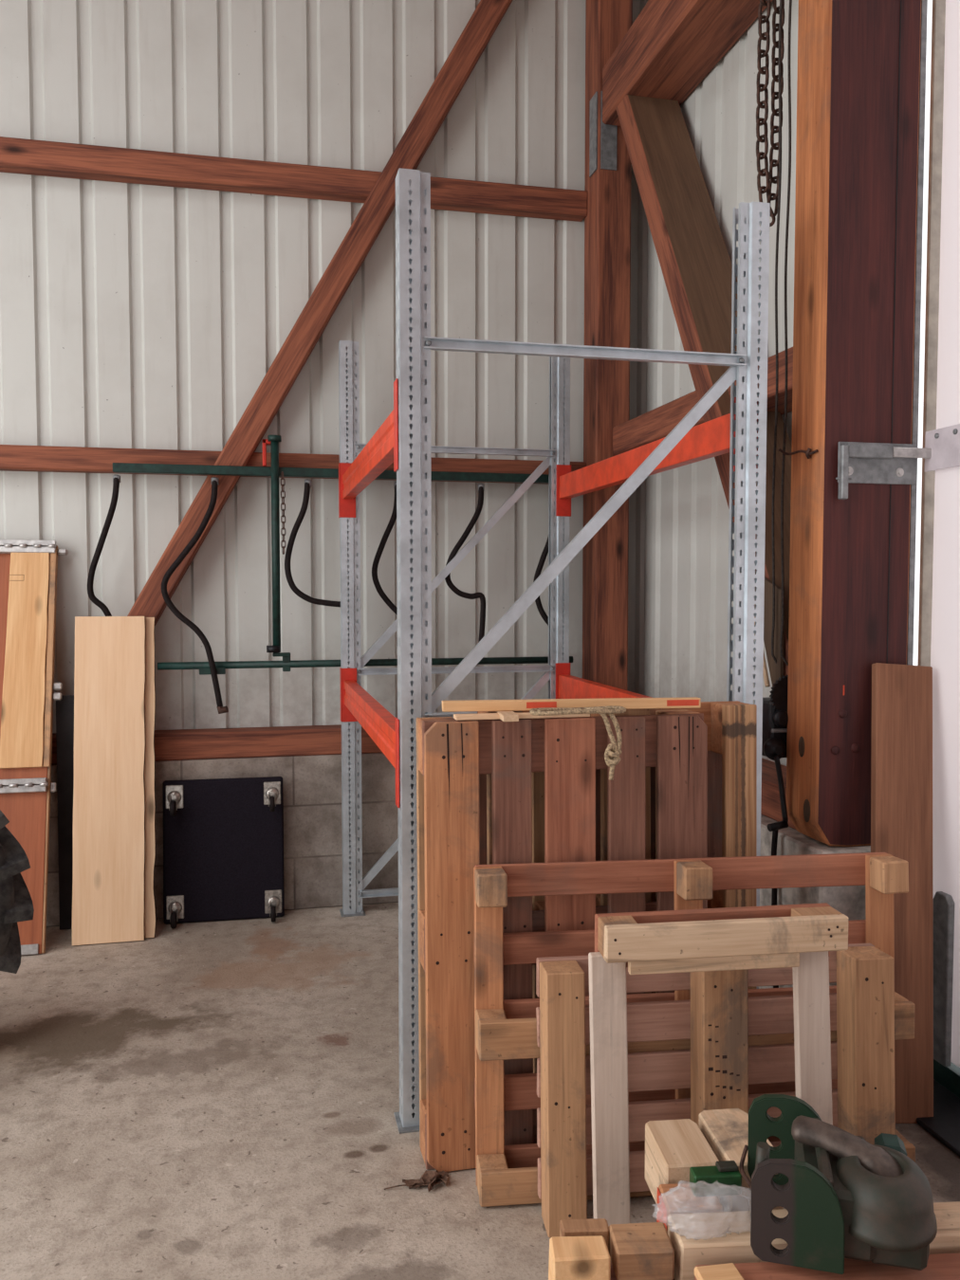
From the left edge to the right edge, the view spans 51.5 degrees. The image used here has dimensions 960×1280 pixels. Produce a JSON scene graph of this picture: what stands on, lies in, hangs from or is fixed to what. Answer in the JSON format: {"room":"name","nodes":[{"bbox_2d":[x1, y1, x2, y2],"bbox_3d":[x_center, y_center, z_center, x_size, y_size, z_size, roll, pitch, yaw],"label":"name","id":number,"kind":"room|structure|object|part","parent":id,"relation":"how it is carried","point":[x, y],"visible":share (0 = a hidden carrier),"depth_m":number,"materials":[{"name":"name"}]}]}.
{"room":"warehouse","nodes":[
{"label":"warehouse","id":0,"kind":"room"},
{"bbox_2d":[0,0,639,927],"bbox_3d":[-1.857,-1.276,4.447,5.570,5.100,0.250,-1,3,-13],"label":"wall","id":1,"kind":"structure","parent":0,"point":[133,316],"depth_m":4.67,"materials":[{"name":"metal"}]},
{"bbox_2d":[51,724,382,765],"bbox_3d":[-2.020,0.492,4.465,5.220,0.124,0.142,-1,3,-13],"label":"beam","id":2,"kind":"structure","parent":1,"relation":"on","point":[208,743],"depth_m":4.62,"materials":[{"name":"brown wood"}]},
{"bbox_2d":[0,444,585,484],"bbox_3d":[-2.025,-0.806,4.421,5.220,0.105,0.097,-1,3,-13],"label":"beam","id":3,"kind":"structure","parent":1,"relation":"attached to","point":[12,457],"depth_m":4.51,"materials":[{"name":"brown wood"}]},
{"bbox_2d":[0,136,586,221],"bbox_3d":[-2.025,-2.117,4.355,5.220,0.120,0.097,-1,3,-13],"label":"beam","id":4,"kind":"structure","parent":1,"relation":"attached to","point":[17,155],"depth_m":4.54,"materials":[{"name":"brown wood"}]},
{"bbox_2d":[127,0,511,626],"bbox_3d":[-0.755,-1.526,4.644,2.275,3.920,0.130,-1,3,-13],"label":"brace","id":5,"kind":"object","parent":1,"relation":"attached to","point":[421,131],"visible":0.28,"depth_m":4.59,"materials":[{"name":"brown wood"}]},
{"bbox_2d":[112,435,573,675],"bbox_3d":[-0.565,-0.390,4.628,2.150,1.077,0.097,-1,3,-13],"label":"pipe rack","id":6,"kind":"object","parent":1,"relation":"attached to","point":[274,471],"visible":0.75,"depth_m":4.53,"materials":[{"name":"green metal"}]},
{"bbox_2d":[87,475,120,616],"bbox_3d":[-1.663,-0.408,4.406,0.153,0.642,0.098,-1,3,-13],"label":"hose","id":7,"kind":"object","parent":6,"relation":"hanging from","point":[116,478],"visible":0.95,"depth_m":4.38,"materials":[{"name":"black rubber"}]},
{"bbox_2d":[160,476,228,713],"bbox_3d":[-1.279,-0.198,4.463,0.283,1.066,0.098,-1,3,-13],"label":"hose","id":8,"kind":"object","parent":6,"relation":"hanging from","point":[221,709],"visible":1,"depth_m":4.44,"materials":[{"name":"rubber"}]},
{"bbox_2d":[279,471,285,554],"bbox_3d":[-0.892,-0.575,4.512,0.020,0.375,0.019,1,3,15],"label":"chain","id":9,"kind":"object","parent":6,"relation":"hanging from","point":[282,478],"visible":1,"depth_m":4.51,"materials":[{"name":"metal"}]},
{"bbox_2d":[284,478,340,606],"bbox_3d":[-0.757,-0.443,4.588,0.285,0.590,0.062,-1,3,-13],"label":"hose","id":10,"kind":"object","parent":6,"relation":"hanging from","point":[307,483],"visible":0.98,"depth_m":4.55,"materials":[{"name":"black rubber"}]},
{"bbox_2d":[371,481,397,615],"bbox_3d":[-0.429,-0.417,4.663,0.160,0.649,0.062,-1,3,-13],"label":"hose","id":11,"kind":"object","parent":6,"relation":"hanging from","point":[393,519],"visible":0.82,"depth_m":4.63,"materials":[{"name":"black rubber"}]},
{"bbox_2d":[444,483,485,642],"bbox_3d":[-0.072,-0.334,4.734,0.205,0.823,0.089,-1,3,-13],"label":"hose","id":12,"kind":"object","parent":6,"relation":"hanging from","point":[481,486],"visible":0.94,"depth_m":4.71,"materials":[{"name":"black rubber"}]},
{"bbox_2d":[532,536,548,625],"bbox_3d":[0.326,-0.394,4.836,0.148,0.711,0.062,-1,3,-13],"label":"hose","id":13,"kind":"object","parent":6,"relation":"hanging from","point":[544,553],"visible":0.41,"depth_m":4.81,"materials":[{"name":"black rubber"}]},
{"bbox_2d":[0,902,959,1279],"bbox_3d":[-2.114,1.675,-1.448,13.200,0.200,11.950,-1,3,-13],"label":"floor","id":14,"kind":"structure","parent":0,"point":[215,1100],"depth_m":2.81,"materials":[{"name":"concrete"}]},
{"bbox_2d":[0,809,34,973],"bbox_3d":[-1.914,0.844,2.996,0.340,1.012,1.012,3,4,44],"label":"tire","id":15,"kind":"object","parent":14,"relation":"on","point":[16,905],"visible":1,"depth_m":3.20,"materials":[{"name":"rubber"}]},
{"bbox_2d":[0,539,68,954],"bbox_3d":[-2.065,0.426,4.241,0.535,1.721,0.502,-1,3,-13],"label":"board","id":16,"kind":"object","parent":14,"relation":"on","point":[28,568],"visible":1,"depth_m":4.28,"materials":[{"name":"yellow wood"}]},
{"bbox_3d":[-2.092,0.434,4.240,0.482,1.765,0.024,-1,-13,-13],"label":"panel","id":17,"kind":"part","parent":16,"relation":"part of","materials":[{"name":"beige wood"}]},
{"bbox_3d":[-2.038,1.272,4.041,0.460,0.040,0.008,-1,-13,-13],"label":"foot plate","id":18,"kind":"part","parent":16,"relation":"part of","materials":[{"name":"metal"}]},
{"bbox_2d":[55,694,73,930],"bbox_3d":[-1.734,0.759,4.410,0.252,1.035,0.019,-1,2,-13],"label":"board","id":19,"kind":"object","parent":14,"relation":"on","point":[64,708],"visible":0.34,"depth_m":4.38,"materials":[{"name":"black wood"}]},
{"bbox_2d":[72,616,146,945],"bbox_3d":[-1.605,0.592,4.316,0.293,1.383,0.268,-1,3,-13],"label":"plank","id":20,"kind":"object","parent":14,"relation":"on","point":[108,882],"visible":1,"depth_m":4.30,"materials":[{"name":"brown wood"}]},
{"bbox_2d":[144,617,156,937],"bbox_3d":[-1.558,0.593,4.353,0.274,1.377,0.264,-1,3,-13],"label":"plank","id":21,"kind":"object","parent":14,"relation":"on","point":[150,917],"visible":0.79,"depth_m":4.36,"materials":[{"name":"brown wood"}]},
{"bbox_2d":[162,776,284,928],"bbox_3d":[-1.154,0.953,4.479,0.533,0.639,0.165,-1,3,-11],"label":"dolly","id":22,"kind":"object","parent":14,"relation":"on","point":[223,838],"visible":1,"depth_m":4.51,"materials":[{"name":"black carpet"}]},
{"bbox_3d":[-1.375,0.706,4.481,0.076,0.104,0.004,-1,-2,-11],"label":"castor plate","id":23,"kind":"part","parent":22,"relation":"part of","materials":[{"name":"metal"}]},
{"bbox_3d":[-1.366,1.198,4.463,0.076,0.104,0.004,-1,-2,-11],"label":"castor plate","id":24,"kind":"part","parent":22,"relation":"part of","materials":[{"name":"silver metal"}]},
{"bbox_3d":[-0.951,0.701,4.561,0.076,0.104,0.004,-1,-2,-11],"label":"castor plate","id":25,"kind":"part","parent":22,"relation":"part of","materials":[{"name":"silver metal"}]},
{"bbox_3d":[-0.942,1.194,4.544,0.076,0.104,0.004,-1,-2,-11],"label":"castor plate","id":26,"kind":"part","parent":22,"relation":"part of","materials":[{"name":"silver metal"}]},
{"bbox_2d":[384,1170,448,1191],"bbox_3d":[-0.151,1.362,2.503,0.170,0.023,0.074,-2,3,-29],"label":"dry leaf","id":27,"kind":"object","parent":14,"relation":"on","point":[430,1179],"visible":1,"depth_m":2.51,"materials":[{"name":"brown plant"}]},
{"bbox_2d":[338,167,769,1133],"bbox_3d":[0.099,0.002,3.764,1.106,2.616,1.972,-1,3,-13],"label":"rack","id":28,"kind":"object","parent":14,"relation":"on","point":[403,439],"visible":0.81,"depth_m":2.90,"materials":[{"name":"metal"}]},
{"bbox_3d":[-0.593,1.265,4.628,0.111,0.006,0.107,-1,3,-13],"label":"foot plate","id":29,"kind":"part","parent":28,"relation":"part of","materials":[{"name":"grey metal"}]},
{"bbox_3d":[-0.180,1.357,2.811,0.111,0.006,0.107,-1,3,-13],"label":"foot plate","id":30,"kind":"part","parent":28,"relation":"part of","materials":[{"name":"grey metal"}]},
{"bbox_2d":[415,696,707,1171],"bbox_3d":[0.232,0.761,2.662,0.777,1.210,0.193,-1,1,-13],"label":"pallet","id":31,"kind":"object","parent":14,"relation":"on","point":[542,770],"depth_m":2.59,"materials":[{"name":"brown wood"}]},
{"bbox_3d":[0.068,0.195,2.584,0.041,0.017,0.136,0,3,-9],"label":"wood strip","id":32,"kind":"part","parent":31,"relation":"part of","materials":[{"name":"beige wood"}]},
{"bbox_3d":[0.111,0.197,2.602,0.361,0.013,0.037,-1,3,-13],"label":"wood strip","id":33,"kind":"part","parent":31,"relation":"part of","materials":[{"name":"beige wood"}]},
{"bbox_3d":[0.245,0.170,2.638,0.694,0.027,0.031,0,3,-7],"label":"wood strip","id":34,"kind":"part","parent":31,"relation":"part of","materials":[{"name":"beige wood"}]},
{"bbox_2d":[529,705,625,780],"bbox_3d":[0.256,0.268,2.576,0.262,0.186,0.092,-1,3,-13],"label":"rope","id":35,"kind":"object","parent":31,"relation":"on","point":[612,751],"visible":1,"depth_m":2.56,"materials":[{"name":"beige fabric"}]},
{"bbox_2d":[476,700,756,993],"bbox_3d":[0.386,0.771,2.786,0.776,1.178,0.142,-1,1,-13],"label":"pallet","id":36,"kind":"object","parent":14,"relation":"on","point":[731,725],"visible":0.14,"depth_m":2.79,"materials":[{"name":"brown wood"}]},
{"bbox_2d":[473,852,914,1206],"bbox_3d":[0.544,0.971,2.537,1.114,0.806,0.180,0,3,-6],"label":"pallet","id":37,"kind":"object","parent":14,"relation":"on","point":[503,1029],"visible":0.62,"depth_m":2.54,"materials":[{"name":"brown wood"}]},
{"bbox_2d":[535,943,894,1237],"bbox_3d":[0.570,1.071,2.403,0.858,0.618,0.152,0,3,-7],"label":"pallet","id":38,"kind":"object","parent":14,"relation":"on","point":[719,1016],"visible":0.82,"depth_m":2.39,"materials":[{"name":"brown wood"}]},
{"bbox_2d":[587,902,847,1226],"bbox_3d":[0.531,1.000,2.236,0.584,0.777,0.103,0,3,-8],"label":"trestle","id":39,"kind":"object","parent":14,"relation":"on","point":[801,938],"visible":0.89,"depth_m":2.20,"materials":[{"name":"beige wood"}]},
{"bbox_3d":[0.289,1.040,2.215,0.098,0.699,0.024,0,3,-8],"label":"leg","id":40,"kind":"part","parent":39,"relation":"part of","materials":[{"name":"beige wood"}]},
{"bbox_3d":[0.531,0.670,2.259,0.552,0.120,0.024,0,3,-8],"label":"rail","id":41,"kind":"part","parent":39,"relation":"part of","materials":[{"name":"beige wood"}]},
{"bbox_3d":[0.519,0.711,2.203,0.392,0.040,0.022,0,3,-8],"label":"rail","id":42,"kind":"part","parent":39,"relation":"part of","materials":[{"name":"beige wood"}]},
{"bbox_3d":[0.542,0.653,2.180,0.553,0.077,0.024,0,3,-8],"label":"rail","id":43,"kind":"part","parent":39,"relation":"part of","materials":[{"name":"beige wood"}]},
{"bbox_3d":[0.764,1.037,2.280,0.110,0.699,0.024,0,3,-8],"label":"leg","id":44,"kind":"part","parent":39,"relation":"part of","materials":[{"name":"beige wood"}]},
{"bbox_2d":[770,829,778,987],"bbox_3d":[0.939,0.964,3.172,0.028,0.736,0.048,-1,3,-13],"label":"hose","id":45,"kind":"object","parent":14,"relation":"on","point":[774,891],"visible":0.21,"depth_m":3.16,"materials":[{"name":"black rubber"}]},
{"bbox_2d":[870,662,932,1123],"bbox_3d":[1.227,0.719,2.897,0.172,1.294,0.336,1,3,17],"label":"plank","id":46,"kind":"object","parent":14,"relation":"on","point":[901,761],"visible":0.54,"depth_m":2.90,"materials":[{"name":"brown wood"}]},
{"bbox_3d":[0.780,1.360,1.551,1.163,0.130,0.776,0,3,-4],"label":"pallet","id":47,"kind":"object","parent":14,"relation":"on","visible":0},
{"bbox_2d":[609,1261,674,1279],"bbox_3d":[0.790,1.230,1.547,1.163,0.130,0.777,0,3,-4],"label":"pallet","id":48,"kind":"object","parent":47,"relation":"on","point":[612,1272],"visible":0.02,"depth_m":1.81,"materials":[{"name":"brown wood"}]},
{"bbox_2d":[548,1235,610,1279],"bbox_3d":[0.173,1.107,1.747,0.101,0.092,0.063,0,3,-4],"label":"block","id":49,"kind":"object","parent":48,"relation":"on","point":[570,1257],"visible":1,"depth_m":1.72,"materials":[{"name":"yellow wood"}]},
{"bbox_2d":[559,1218,608,1251],"bbox_3d":[0.190,1.105,1.809,0.087,0.092,0.037,0,3,-4],"label":"block","id":50,"kind":"object","parent":48,"relation":"on","point":[587,1227],"visible":0.44,"depth_m":1.80,"materials":[{"name":"brown wood"}]},
{"bbox_2d":[644,1118,719,1203],"bbox_3d":[0.408,1.078,2.024,0.110,0.122,0.168,0,3,-6],"label":"timber beam","id":51,"kind":"structure","parent":48,"relation":"on","point":[672,1147],"depth_m":2.01,"materials":[{"name":"beige wood"}]},
{"bbox_2d":[656,1160,741,1232],"bbox_3d":[0.420,1.075,1.891,0.152,0.145,0.084,0,3,-4],"label":"plastic bag","id":52,"kind":"object","parent":48,"relation":"on","point":[678,1197],"depth_m":1.88,"materials":[{"name":"plastic"}]},
{"bbox_3d":[0.449,1.027,1.900,0.092,0.050,0.036,0,3,-4],"label":"steel bracket","id":53,"kind":"part","parent":52,"relation":"part of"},
{"bbox_2d":[697,1108,783,1211],"bbox_3d":[0.531,1.077,2.050,0.110,0.122,0.205,0,3,-7],"label":"timber beam","id":54,"kind":"structure","parent":48,"relation":"on","point":[725,1131],"depth_m":2.03,"materials":[{"name":"beige wood"}]},
{"bbox_2d":[667,1201,959,1279],"bbox_3d":[0.747,1.103,1.820,0.802,0.092,0.097,0,3,-4],"label":"timber beam","id":55,"kind":"structure","parent":48,"relation":"on","point":[718,1237],"depth_m":1.78,"materials":[{"name":"beige wood"}]},
{"bbox_2d":[739,1094,936,1274],"bbox_3d":[0.634,0.967,1.781,0.325,0.191,0.257,1,3,14],"label":"trailer hitch","id":56,"kind":"object","parent":55,"relation":"on","point":[843,1195],"visible":1,"depth_m":1.69,"materials":[{"name":"metal"}]},
{"bbox_3d":[0.594,0.966,1.914,0.152,0.180,0.018,1,3,14],"label":"cheek plate","id":57,"kind":"part","parent":56,"relation":"part of","materials":[{"name":"green metal"}]},
{"bbox_3d":[0.540,0.977,1.695,0.152,0.180,0.018,1,3,14],"label":"cheek plate","id":58,"kind":"part","parent":56,"relation":"part of","materials":[{"name":"metal"}]},
{"bbox_3d":[0.663,0.924,1.784,0.208,0.085,0.075,2,4,37],"label":"lifting arm","id":59,"kind":"part","parent":56,"relation":"part of","materials":[{"name":"metal"}]},
{"bbox_2d":[694,1253,959,1279],"bbox_3d":[0.763,1.120,1.712,0.780,0.073,0.088,0,3,-4],"label":"timber beam","id":60,"kind":"structure","parent":48,"relation":"on","point":[941,1266],"depth_m":1.71,"materials":[{"name":"brown wood"}]},
{"bbox_2d":[693,1262,744,1279],"bbox_3d":[0.406,1.075,1.667,0.076,0.018,0.077,0,3,-9],"label":"timber offcut","id":61,"kind":"object","parent":60,"relation":"on","point":[721,1271],"visible":1,"depth_m":1.68,"materials":[{"name":"yellow wood"}]},
{"bbox_3d":[0.285,1.139,1.749,0.040,0.030,0.122,0,3,2],"label":"block","id":62,"kind":"object","parent":48,"relation":"on","visible":0},
{"bbox_2d":[608,1222,674,1279],"bbox_3d":[0.286,1.092,1.775,0.103,0.062,0.083,0,3,-4],"label":"block","id":63,"kind":"object","parent":62,"relation":"on","point":[636,1251],"visible":0.98,"depth_m":1.74,"materials":[{"name":"brown wood"}]},
{"bbox_2d":[634,0,870,988],"bbox_3d":[0.929,-1.253,3.987,0.340,5.100,2.240,-1,3,-13],"label":"wall","id":64,"kind":"structure","parent":0,"point":[682,513],"depth_m":4.33,"materials":[{"name":"metal"}]},
{"bbox_2d":[582,0,632,690],"bbox_3d":[0.619,-1.659,4.879,0.181,4.378,0.207,-1,3,-13],"label":"post","id":65,"kind":"object","parent":64,"relation":"attached to","point":[608,165],"visible":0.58,"depth_m":4.81,"materials":[{"name":"brown wood"}]},
{"bbox_3d":[0.544,-2.424,4.777,0.006,0.360,0.096,-1,3,-13],"label":"gusset plate","id":66,"kind":"part","parent":65,"relation":"part of","materials":[{"name":"grey metal"}]},
{"bbox_3d":[0.613,-2.422,4.735,0.080,0.360,0.006,-1,3,-13],"label":"gusset plate","id":67,"kind":"part","parent":65,"relation":"part of","materials":[{"name":"grey metal"}]},
{"bbox_2d":[602,0,771,126],"bbox_3d":[1.558,-2.388,1.049,0.295,0.265,7.590,-1,3,-13],"label":"beam","id":68,"kind":"structure","parent":64,"relation":"attached to","point":[670,46],"depth_m":4.13,"materials":[{"name":"brown wood"}]},
{"bbox_2d":[755,0,784,226],"bbox_3d":[0.932,-1.856,3.198,0.099,1.032,0.048,-1,3,-13],"label":"chain","id":69,"kind":"object","parent":68,"relation":"hanging from","point":[764,172],"visible":0.88,"depth_m":3.20,"materials":[{"name":"metal"}]},
{"bbox_2d":[770,0,782,663],"bbox_3d":[0.942,-1.129,3.108,0.052,2.448,0.010,-2,3,-28],"label":"cord","id":70,"kind":"object","parent":68,"relation":"hanging from","point":[780,1],"visible":1,"depth_m":3.10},
{"bbox_2d":[779,0,791,666],"bbox_3d":[0.965,-1.127,3.078,0.059,2.449,0.010,-1,3,-25],"label":"cord","id":71,"kind":"object","parent":68,"relation":"hanging from","point":[790,1],"visible":1,"depth_m":3.07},
{"bbox_2d":[612,347,792,455],"bbox_3d":[0.946,-0.920,3.985,0.225,0.135,1.765,-1,3,-13],"label":"beam","id":72,"kind":"structure","parent":64,"relation":"attached to","point":[653,425],"depth_m":4.15,"materials":[{"name":"brown wood"}]},
{"bbox_2d":[615,94,790,676],"bbox_3d":[0.921,-1.178,3.864,0.250,2.593,1.638,-1,3,-13],"label":"brace","id":73,"kind":"object","parent":64,"relation":"attached to","point":[696,266],"visible":0.5,"depth_m":3.99,"materials":[{"name":"brown wood"}]},
{"bbox_2d":[760,758,795,829],"bbox_3d":[0.946,0.512,4.057,0.225,0.124,1.765,-1,3,-13],"label":"beam","id":74,"kind":"structure","parent":64,"relation":"attached to","point":[770,805],"depth_m":3.40,"materials":[{"name":"brown wood"}]},
{"bbox_2d":[786,0,920,846],"bbox_3d":[1.130,-0.865,3.022,0.306,2.977,0.187,-1,3,-13],"label":"post","id":75,"kind":"object","parent":64,"relation":"attached to","point":[858,61],"visible":0.77,"depth_m":2.95,"materials":[{"name":"brown wood"}]},
{"bbox_2d":[761,675,787,831],"bbox_3d":[0.962,0.350,3.179,0.167,0.484,0.177,-1,3,-13],"label":"winch","id":76,"kind":"object","parent":75,"relation":"attached to","point":[775,717],"visible":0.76,"depth_m":3.13,"materials":[{"name":"black metal"}]},
{"bbox_2d":[754,570,784,686],"bbox_3d":[0.932,-0.021,3.240,0.014,0.413,0.197,-1,3,-13],"label":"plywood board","id":77,"kind":"object","parent":76,"relation":"on","point":[776,670],"visible":0.64,"depth_m":3.19,"materials":[{"name":"brown wood"}]},
{"bbox_2d":[753,603,769,687],"bbox_3d":[0.907,-0.050,3.266,0.016,0.396,0.172,-1,3,-13],"label":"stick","id":78,"kind":"object","parent":77,"relation":"attached to","point":[764,672],"visible":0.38,"depth_m":3.21,"materials":[{"name":"brown wood"}]},
{"bbox_2d":[778,447,818,458],"bbox_3d":[0.964,-0.564,3.002,0.028,0.043,0.145,-2,3,-33],"label":"hook","id":79,"kind":"object","parent":75,"relation":"attached to","point":[807,452],"visible":1,"depth_m":2.98,"materials":[{"name":"metal"}]},
{"bbox_2d":[835,441,931,499],"bbox_3d":[1.197,-0.499,2.950,0.321,0.170,0.032,-1,3,-13],"label":"bracket","id":80,"kind":"object","parent":75,"relation":"attached to","point":[857,463],"visible":1,"depth_m":2.95,"materials":[{"name":"metal"}]},
{"bbox_3d":[1.064,-0.491,2.916,0.022,0.157,0.022,-1,3,-13],"label":"handle","id":81,"kind":"part","parent":80,"relation":"part of","materials":[{"name":"grey metal"}]},
{"bbox_3d":[1.181,-0.525,2.959,0.262,0.120,0.005,-1,3,-13],"label":"plate","id":82,"kind":"part","parent":80,"relation":"part of","materials":[{"name":"grey metal"}]},
{"bbox_2d":[906,0,927,665],"bbox_3d":[1.305,-0.859,2.991,0.019,2.966,0.025,-1,3,-13],"label":"pipe","id":83,"kind":"object","parent":64,"relation":"attached to","point":[923,3],"visible":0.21,"depth_m":2.97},
{"bbox_2d":[916,0,945,666],"bbox_3d":[1.381,-0.505,3.068,0.040,3.700,0.015,-1,3,-13],"label":"door frame","id":84,"kind":"structure","parent":64,"relation":"attached to","point":[938,19],"depth_m":3.04,"materials":[{"name":"white metal"}]},
{"bbox_2d":[914,0,959,1156],"bbox_3d":[1.869,-0.367,0.536,0.290,3.680,5.055,-1,3,-13],"label":"door","id":85,"kind":"structure","parent":64,"relation":"in","point":[943,442],"depth_m":2.93,"materials":[{"name":"white"}]},
{"bbox_3d":[1.360,-0.563,2.926,0.006,0.120,0.155,-1,3,-13],"label":"strike plate","id":86,"kind":"part","parent":85,"relation":"part of","materials":[{"name":"silver metal"}]},
{"bbox_3d":[1.934,1.417,0.634,0.050,0.065,5.040,-1,3,-13],"label":"rail","id":87,"kind":"part","parent":85,"relation":"part of","materials":[{"name":"metal"}]}
]}

